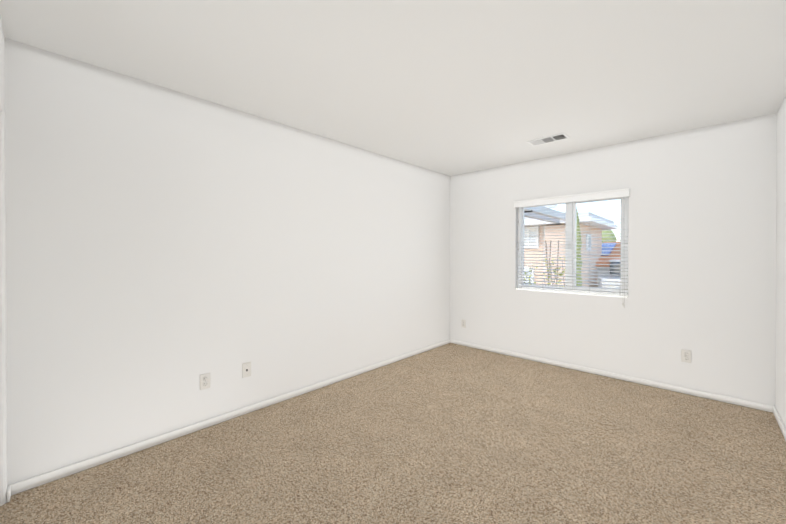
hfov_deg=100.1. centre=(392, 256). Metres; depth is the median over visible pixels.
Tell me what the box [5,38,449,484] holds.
wall
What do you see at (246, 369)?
outlet plate
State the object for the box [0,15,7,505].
wall
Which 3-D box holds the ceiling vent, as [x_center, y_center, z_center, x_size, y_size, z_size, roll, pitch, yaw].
[1.548,-1.157,3.286,0.355,0.030,0.190,0,0,43]
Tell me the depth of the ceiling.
1.97 m
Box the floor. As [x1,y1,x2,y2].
[0,343,785,523]
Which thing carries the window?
in the wall at (702, 251)
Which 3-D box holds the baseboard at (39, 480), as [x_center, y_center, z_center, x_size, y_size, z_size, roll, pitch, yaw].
[-0.600,1.242,3.282,0.030,0.058,4.220,0,0,43]
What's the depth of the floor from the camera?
2.06 m
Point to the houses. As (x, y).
(553, 240)
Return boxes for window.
[518,196,628,294]
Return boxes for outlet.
[200,373,209,389]
[461,319,465,327]
[681,349,690,362]
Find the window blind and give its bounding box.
[514,188,629,307]
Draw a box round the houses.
[524,204,620,287]
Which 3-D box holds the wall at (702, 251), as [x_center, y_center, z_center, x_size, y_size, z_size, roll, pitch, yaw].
[2.026,0.048,3.803,3.130,2.440,0.150,0,0,43]
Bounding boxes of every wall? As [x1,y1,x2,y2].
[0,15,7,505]
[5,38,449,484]
[450,113,776,405]
[775,97,785,427]
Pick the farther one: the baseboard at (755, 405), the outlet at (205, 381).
the baseboard at (755, 405)
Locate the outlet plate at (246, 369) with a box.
[242,362,250,377]
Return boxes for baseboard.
[6,339,449,502]
[450,339,769,411]
[770,405,785,440]
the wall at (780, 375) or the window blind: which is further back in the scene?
the window blind
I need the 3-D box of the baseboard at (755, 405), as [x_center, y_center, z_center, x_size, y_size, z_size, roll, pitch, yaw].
[1.967,1.240,3.754,3.060,0.058,0.012,0,0,43]
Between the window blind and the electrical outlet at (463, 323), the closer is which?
the window blind
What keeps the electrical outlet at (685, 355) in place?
attached to the wall at (702, 251)
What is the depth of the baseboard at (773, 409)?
2.49 m
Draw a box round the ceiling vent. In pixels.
[527,133,569,146]
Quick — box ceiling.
[0,0,785,175]
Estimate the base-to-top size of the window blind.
1.218 m

